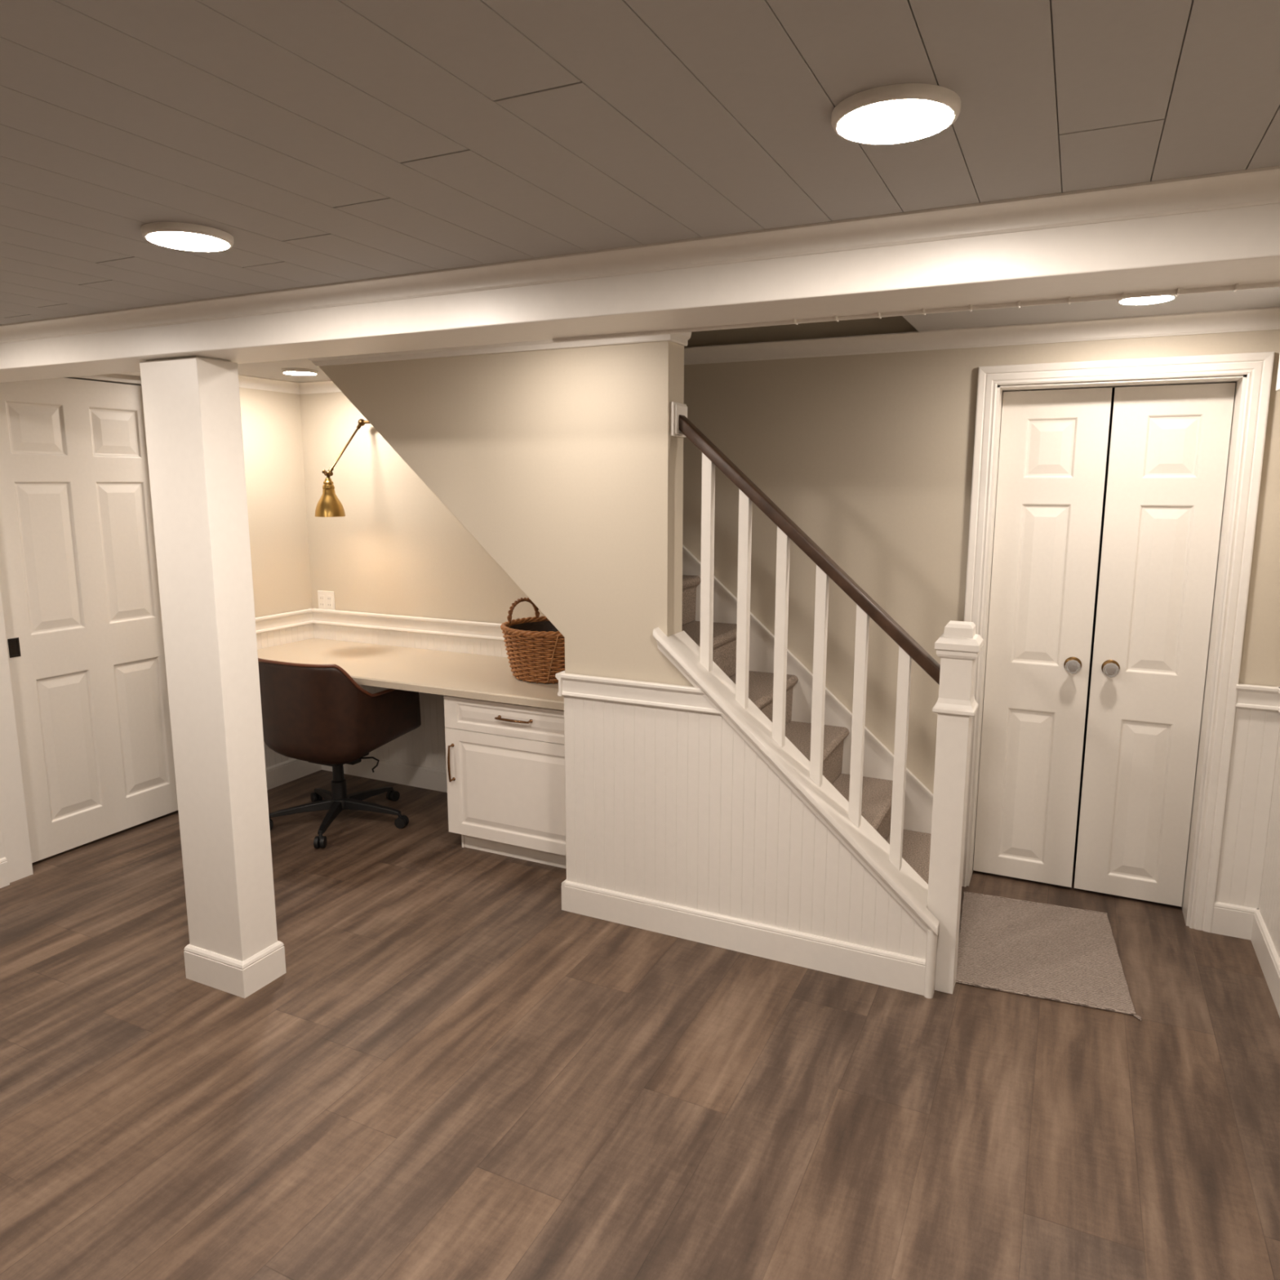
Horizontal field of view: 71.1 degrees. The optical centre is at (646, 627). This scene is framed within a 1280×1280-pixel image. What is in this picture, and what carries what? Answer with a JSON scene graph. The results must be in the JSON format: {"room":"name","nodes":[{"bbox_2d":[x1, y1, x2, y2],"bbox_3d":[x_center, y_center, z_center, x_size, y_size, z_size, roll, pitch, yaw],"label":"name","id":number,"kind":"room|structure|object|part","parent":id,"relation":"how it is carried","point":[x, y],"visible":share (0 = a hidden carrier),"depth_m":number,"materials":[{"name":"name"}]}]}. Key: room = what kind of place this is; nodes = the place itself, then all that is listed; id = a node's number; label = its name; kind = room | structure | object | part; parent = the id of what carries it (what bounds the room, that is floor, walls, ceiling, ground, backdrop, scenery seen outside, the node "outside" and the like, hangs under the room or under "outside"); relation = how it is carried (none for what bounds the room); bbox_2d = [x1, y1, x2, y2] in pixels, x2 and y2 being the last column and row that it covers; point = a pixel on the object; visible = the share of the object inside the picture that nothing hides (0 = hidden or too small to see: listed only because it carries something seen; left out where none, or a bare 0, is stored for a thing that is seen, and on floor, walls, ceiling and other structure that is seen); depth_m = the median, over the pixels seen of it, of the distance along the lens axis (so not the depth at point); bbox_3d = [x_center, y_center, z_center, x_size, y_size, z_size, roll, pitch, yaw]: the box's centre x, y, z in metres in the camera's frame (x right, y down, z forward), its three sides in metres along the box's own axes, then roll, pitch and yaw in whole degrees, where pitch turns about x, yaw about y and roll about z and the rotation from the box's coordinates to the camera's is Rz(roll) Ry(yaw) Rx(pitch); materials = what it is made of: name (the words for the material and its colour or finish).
{"room":"finished basement","nodes":[
{"label":"finished basement","id":0,"kind":"room"},
{"bbox_2d":[0,377,312,858],"bbox_3d":[-3.357,0.159,2.080,0.274,2.215,6.470,4,10,25],"label":"wall","id":1,"kind":"structure","parent":0,"point":[272,428],"depth_m":4.66,"materials":[{"name":"beige paint"}]},
{"bbox_2d":[0,857,9,888],"bbox_3d":[-3.604,1.323,1.455,0.015,0.115,4.810,4,10,25],"label":"baseboard","id":2,"kind":"structure","parent":1,"relation":"attached to","point":[4,875],"depth_m":3.58,"materials":[{"name":"white paint"}]},
{"bbox_2d":[0,373,177,883],"bbox_3d":[-2.437,-0.089,3.865,0.126,2.135,0.894,4,10,25],"label":"door","id":3,"kind":"structure","parent":1,"relation":"in","point":[86,756],"depth_m":3.87,"materials":[{"name":"white paint"}]},
{"bbox_3d":[-2.578,0.082,3.651,0.010,0.078,0.042,4,10,25],"label":"flush pull","id":4,"kind":"part","parent":3,"relation":"part of","materials":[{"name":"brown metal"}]},
{"bbox_2d":[116,371,341,394],"bbox_3d":[-1.743,-1.113,3.815,0.986,0.055,1.622,4,10,25],"label":"trim","id":5,"kind":"structure","parent":1,"relation":"attached to","point":[245,381],"depth_m":4.62,"materials":[{"name":"white paint"}]},
{"bbox_2d":[319,341,927,959],"bbox_3d":[-0.304,-0.078,3.296,2.699,2.300,0.138,4,10,25],"label":"wall","id":6,"kind":"structure","parent":0,"point":[565,465],"depth_m":3.13,"materials":[{"name":"beige paint"}]},
{"bbox_2d":[307,332,691,366],"bbox_3d":[-0.609,-1.021,3.280,1.619,0.059,0.160,4,10,25],"label":"trim","id":7,"kind":"structure","parent":6,"relation":"attached to","point":[682,338],"depth_m":3.18,"materials":[{"name":"white paint"}]},
{"bbox_2d":[265,756,925,995],"bbox_3d":[-0.480,0.923,3.946,3.438,0.115,0.885,4,10,25],"label":"baseboard","id":8,"kind":"structure","parent":6,"relation":"attached to","point":[892,970],"depth_m":3.14,"materials":[{"name":"white paint"}]},
{"bbox_2d":[555,670,722,714],"bbox_3d":[-0.003,0.220,3.176,0.656,0.082,0.142,4,10,25],"label":"trim","id":9,"kind":"structure","parent":6,"relation":"attached to","point":[601,688],"depth_m":3.13,"materials":[{"name":"white paint"}]},
{"bbox_2d":[653,401,983,998],"bbox_3d":[0.530,0.205,2.925,1.037,1.862,0.187,4,10,25],"label":"stair railing","id":10,"kind":"object","parent":6,"relation":"on","point":[935,905],"visible":0.99,"depth_m":2.87,"materials":[{"name":"white paint"}]},
{"bbox_3d":[0.471,0.508,2.931,0.953,0.885,0.031,4,10,25],"label":"cove moulding","id":11,"kind":"part","parent":10,"relation":"part of","materials":[{"name":"white paint"}]},
{"bbox_3d":[0.513,-0.268,2.876,0.879,0.840,0.054,4,10,25],"label":"handrail","id":12,"kind":"part","parent":10,"relation":"part of","materials":[{"name":"brown wood"}]},
{"bbox_3d":[0.949,0.610,2.809,0.092,1.100,0.092,4,10,25],"label":"newel post","id":13,"kind":"part","parent":10,"relation":"part of","materials":[{"name":"white paint"}]},
{"bbox_2d":[684,306,1279,364],"bbox_3d":[0.690,-0.961,2.662,2.520,0.062,1.622,4,10,25],"label":"trim","id":14,"kind":"structure","parent":6,"relation":"attached to","point":[1260,318],"depth_m":3.24,"materials":[{"name":"white paint"}]},
{"bbox_2d":[0,769,1279,1279],"bbox_3d":[-1.211,1.411,1.541,5.000,0.080,7.200,4,10,25],"label":"floor","id":15,"kind":"structure","parent":0,"point":[452,1071],"depth_m":2.39,"materials":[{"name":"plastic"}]},
{"bbox_2d":[139,355,286,998],"bbox_3d":[-1.345,0.180,2.786,0.269,1.952,0.165,4,10,25],"label":"support column","id":16,"kind":"structure","parent":15,"relation":"on","point":[193,419],"depth_m":2.72,"materials":[{"name":"white paint"}]},
{"bbox_3d":[-1.346,1.086,2.933,0.269,0.115,0.165,4,10,25],"label":"baseboard","id":17,"kind":"part","parent":16,"relation":"part of","materials":[{"name":"white paint"}]},
{"bbox_2d":[257,657,421,848],"bbox_3d":[-1.445,0.512,4.234,0.675,0.833,0.668,4,10,25],"label":"desk chair","id":18,"kind":"object","parent":15,"relation":"on","point":[313,713],"visible":0.84,"depth_m":3.96,"materials":[{"name":"brown leather"}]},
{"bbox_3d":[-1.625,0.850,4.213,0.288,0.051,0.047,-4,10,-21],"label":"star leg","id":19,"kind":"part","parent":18,"relation":"part of","materials":[{"name":"black metal"}]},
{"bbox_3d":[-1.573,0.819,4.409,0.047,0.051,0.288,-7,12,-39],"label":"star leg","id":20,"kind":"part","parent":18,"relation":"part of","materials":[{"name":"black metal"}]},
{"bbox_3d":[-1.452,0.868,4.104,0.047,0.051,0.288,0,9,-3],"label":"star leg","id":21,"kind":"part","parent":18,"relation":"part of","materials":[{"name":"black metal"}]},
{"bbox_3d":[-1.305,0.636,4.180,0.140,0.072,0.021,4,10,21],"label":"lever","id":22,"kind":"part","parent":18,"relation":"part of","materials":[{"name":"black metal"}]},
{"bbox_3d":[-1.369,0.817,4.421,0.047,0.051,0.288,6,11,32],"label":"star leg","id":23,"kind":"part","parent":18,"relation":"part of","materials":[{"name":"black metal"}]},
{"bbox_3d":[-1.294,0.847,4.233,0.288,0.051,0.047,2,9,14],"label":"star leg","id":24,"kind":"part","parent":18,"relation":"part of","materials":[{"name":"black metal"}]},
{"bbox_2d":[444,695,566,868],"bbox_3d":[-0.411,0.617,3.968,0.734,0.713,0.638,4,10,25],"label":"base cabinet","id":25,"kind":"object","parent":15,"relation":"on","point":[505,762],"visible":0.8,"depth_m":3.75,"materials":[{"name":"white wood"}]},
{"bbox_2d":[257,638,564,710],"bbox_3d":[-1.025,0.224,4.212,2.112,0.090,0.661,4,10,25],"label":"countertop","id":26,"kind":"structure","parent":25,"relation":"on","point":[457,674],"depth_m":4.11,"materials":[{"name":"beige laminate"}]},
{"bbox_2d":[500,597,564,684],"bbox_3d":[-0.408,0.049,3.970,0.468,0.332,0.468,0,9,0],"label":"wicker basket","id":27,"kind":"object","parent":26,"relation":"on","point":[535,648],"visible":0.62,"depth_m":3.81,"materials":[{"name":"brown wicker"}]},
{"bbox_3d":[-0.560,-0.072,4.087,0.018,0.132,0.194,8,12,41],"label":"loop handle","id":28,"kind":"part","parent":27,"relation":"part of","materials":[{"name":"wicker"}]},
{"bbox_3d":[-0.836,0.581,3.831,0.015,0.166,0.038,4,10,25],"label":"handle","id":29,"kind":"part","parent":25,"relation":"part of","materials":[{"name":"orange metal"}]},
{"bbox_3d":[-0.528,0.384,3.683,0.734,0.136,0.020,4,10,25],"label":"drawer","id":30,"kind":"part","parent":25,"relation":"part of","materials":[{"name":"white wood"}]},
{"bbox_3d":[-0.545,0.378,3.658,0.168,0.015,0.038,4,10,25],"label":"handle","id":31,"kind":"part","parent":25,"relation":"part of","materials":[{"name":"orange metal"}]},
{"bbox_2d":[681,544,933,884],"bbox_3d":[0.074,-0.038,3.608,2.254,2.122,0.732,4,10,25],"label":"staircase","id":32,"kind":"structure","parent":15,"relation":"on","point":[878,760],"depth_m":3.68,"materials":[{"name":"carpet"}]},
{"bbox_2d":[955,891,1141,1020],"bbox_3d":[1.374,1.112,3.120,0.537,0.008,0.714,4,10,21],"label":"door mat","id":33,"kind":"object","parent":15,"relation":"on","point":[1036,949],"visible":0.98,"depth_m":3.07,"materials":[{"name":"beige carpet"}]},
{"bbox_2d":[0,0,1279,324],"bbox_3d":[-1.657,-0.518,0.051,4.674,0.060,4.716,4,10,25],"label":"ceiling","id":34,"kind":"structure","parent":0,"point":[334,141],"depth_m":1.17,"materials":[{"name":"white paint"}]},
{"bbox_2d":[140,222,234,252],"bbox_3d":[-0.881,-0.750,1.724,0.160,0.015,0.160,4,10,25],"label":"recessed light","id":35,"kind":"object","parent":34,"relation":"in","point":[175,235],"visible":1,"depth_m":1.70,"materials":[{"name":"white plastic"}]},
{"bbox_2d":[0,165,1279,382],"bbox_3d":[-0.601,-0.826,2.240,4.474,0.228,0.288,4,10,25],"label":"ceiling beam","id":36,"kind":"structure","parent":34,"relation":"attached to","point":[1219,232],"depth_m":1.79,"materials":[{"name":"white paint"}]},
{"bbox_2d":[831,83,960,144],"bbox_3d":[0.319,-0.656,1.151,0.160,0.015,0.160,4,10,25],"label":"recessed light","id":37,"kind":"object","parent":34,"relation":"in","point":[902,113],"visible":1,"depth_m":1.12,"materials":[{"name":"white paint"}]},
{"bbox_2d":[237,286,1279,382],"bbox_3d":[-0.171,-1.057,3.087,4.650,0.070,1.680,4,10,25],"label":"ceiling","id":38,"kind":"structure","parent":0,"point":[1268,297],"depth_m":2.97,"materials":[{"name":"white paint"}]},
{"bbox_2d":[281,368,318,375],"bbox_3d":[-1.616,-1.192,4.181,0.160,0.015,0.160,4,10,25],"label":"recessed light","id":39,"kind":"object","parent":38,"relation":"in","point":[296,371],"visible":1,"depth_m":4.14,"materials":[{"name":"white paint"}]},
{"bbox_2d":[1116,294,1177,305],"bbox_3d":[1.496,-0.987,2.678,0.160,0.015,0.160,4,10,25],"label":"recessed light","id":40,"kind":"object","parent":38,"relation":"in","point":[1153,300],"visible":0.58,"depth_m":2.68,"materials":[{"name":"white plastic"}]},
{"bbox_2d":[299,315,1279,793],"bbox_3d":[0.173,-1.280,3.838,4.800,4.500,0.120,4,10,25],"label":"wall","id":41,"kind":"structure","parent":0,"point":[870,455],"depth_m":3.63,"materials":[{"name":"beige paint"}]},
{"bbox_2d":[317,590,334,609],"bbox_3d":[-1.743,-0.142,4.877,0.118,0.114,0.010,4,10,25],"label":"wall outlet","id":42,"kind":"object","parent":41,"relation":"attached to","point":[326,598],"visible":1,"depth_m":4.87,"materials":[{"name":"white plastic"}]},
{"bbox_2d":[319,595,324,607],"bbox_3d":[-1.768,-0.143,4.886,0.033,0.066,0.004,4,10,25],"label":"socket","id":43,"kind":"object","parent":42,"relation":"attached to","point":[322,597],"depth_m":4.88,"materials":[{"name":"white plastic"}]},
{"bbox_2d":[326,595,332,608],"bbox_3d":[-1.720,-0.140,4.863,0.033,0.066,0.004,4,10,25],"label":"socket","id":44,"kind":"object","parent":42,"relation":"attached to","point":[329,598],"depth_m":4.86,"materials":[{"name":"white plastic"}]},
{"bbox_2d":[314,418,370,516],"bbox_3d":[-1.446,-0.815,4.431,0.175,0.520,0.434,9,13,44],"label":"wall lamp","id":45,"kind":"object","parent":41,"relation":"attached to","point":[329,504],"visible":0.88,"depth_m":4.32,"materials":[{"name":"gold metal"}]},
{"bbox_3d":[-1.538,-0.631,4.345,0.142,0.185,0.142,4,10,25],"label":"lamp shade","id":46,"kind":"part","parent":45,"relation":"part of","materials":[{"name":"gold metal"}]},
{"bbox_3d":[-1.484,-0.896,4.424,0.036,0.279,0.272,4,10,25],"label":"arm","id":47,"kind":"part","parent":45,"relation":"part of","materials":[{"name":"gold metal"}]},
{"bbox_2d":[961,351,1275,933],"bbox_3d":[1.672,0.057,3.349,0.907,2.022,0.204,4,10,25],"label":"door","id":48,"kind":"structure","parent":41,"relation":"in","point":[1188,433],"depth_m":3.35,"materials":[{"name":"white paint"}]},
{"bbox_3d":[1.630,0.145,3.423,0.062,0.062,0.033,4,10,25],"label":"knob","id":49,"kind":"part","parent":48,"relation":"part of","materials":[{"name":"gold metal"}]},
{"bbox_3d":[1.747,0.154,3.368,0.062,0.062,0.033,4,10,25],"label":"knob","id":50,"kind":"part","parent":48,"relation":"part of","materials":[{"name":"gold metal"}]},
{"bbox_2d":[1073,387,1115,866],"bbox_3d":[-0.274,-0.094,3.866,5.056,2.150,1.032,1,9,4],"label":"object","id":51,"kind":"structure","parent":0,"point":[1113,388],"depth_m":3.61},
{"bbox_3d":[0.861,0.455,0.154,0.120,2.255,6.590,4,10,25],"label":"wall","id":52,"kind":"structure","parent":0,"visible":0},
{"bbox_2d":[1211,901,1279,1017],"bbox_3d":[0.716,1.510,0.327,0.142,0.115,6.470,4,10,25],"label":"baseboard","id":53,"kind":"structure","parent":52,"relation":"attached to","point":[1228,919],"depth_m":3.14,"materials":[{"name":"white paint"}]},
{"bbox_2d":[1214,707,1279,958],"bbox_3d":[0.716,1.145,0.268,0.138,0.854,6.470,4,10,25],"label":"wainscoting","id":54,"kind":"structure","parent":52,"relation":"attached to","point":[1249,868],"depth_m":3.12,"materials":[{"name":"white paint"}]},
{"bbox_2d":[1235,684,1279,712],"bbox_3d":[0.714,0.703,0.198,0.148,0.082,6.470,4,10,25],"label":"trim","id":55,"kind":"structure","parent":52,"relation":"attached to","point":[1249,696],"depth_m":3.06,"materials":[{"name":"white paint"}]},
{"bbox_2d":[1275,355,1279,391],"bbox_3d":[1.728,-0.765,2.108,0.148,0.270,1.470,4,10,25],"label":"trim","id":56,"kind":"structure","parent":52,"relation":"attached to","point":[1277,385],"depth_m":2.79,"materials":[{"name":"white paint"}]},
{"bbox_3d":[-0.682,-0.214,3.946,1.448,2.360,0.732,4,10,25],"label":"wall","id":57,"kind":"structure","parent":0,"visible":0},
{"bbox_2d":[255,608,504,640],"bbox_3d":[-1.048,0.062,4.147,2.122,0.082,0.768,4,10,25],"label":"trim","id":58,"kind":"structure","parent":57,"relation":"attached to","point":[474,629],"depth_m":4.66,"materials":[{"name":"white paint"}]},
{"bbox_2d":[256,623,508,770],"bbox_3d":[-1.047,0.504,4.218,2.120,0.854,0.768,4,10,25],"label":"wainscoting","id":59,"kind":"structure","parent":57,"relation":"attached to","point":[424,745],"depth_m":4.71,"materials":[{"name":"white paint"}]}
]}

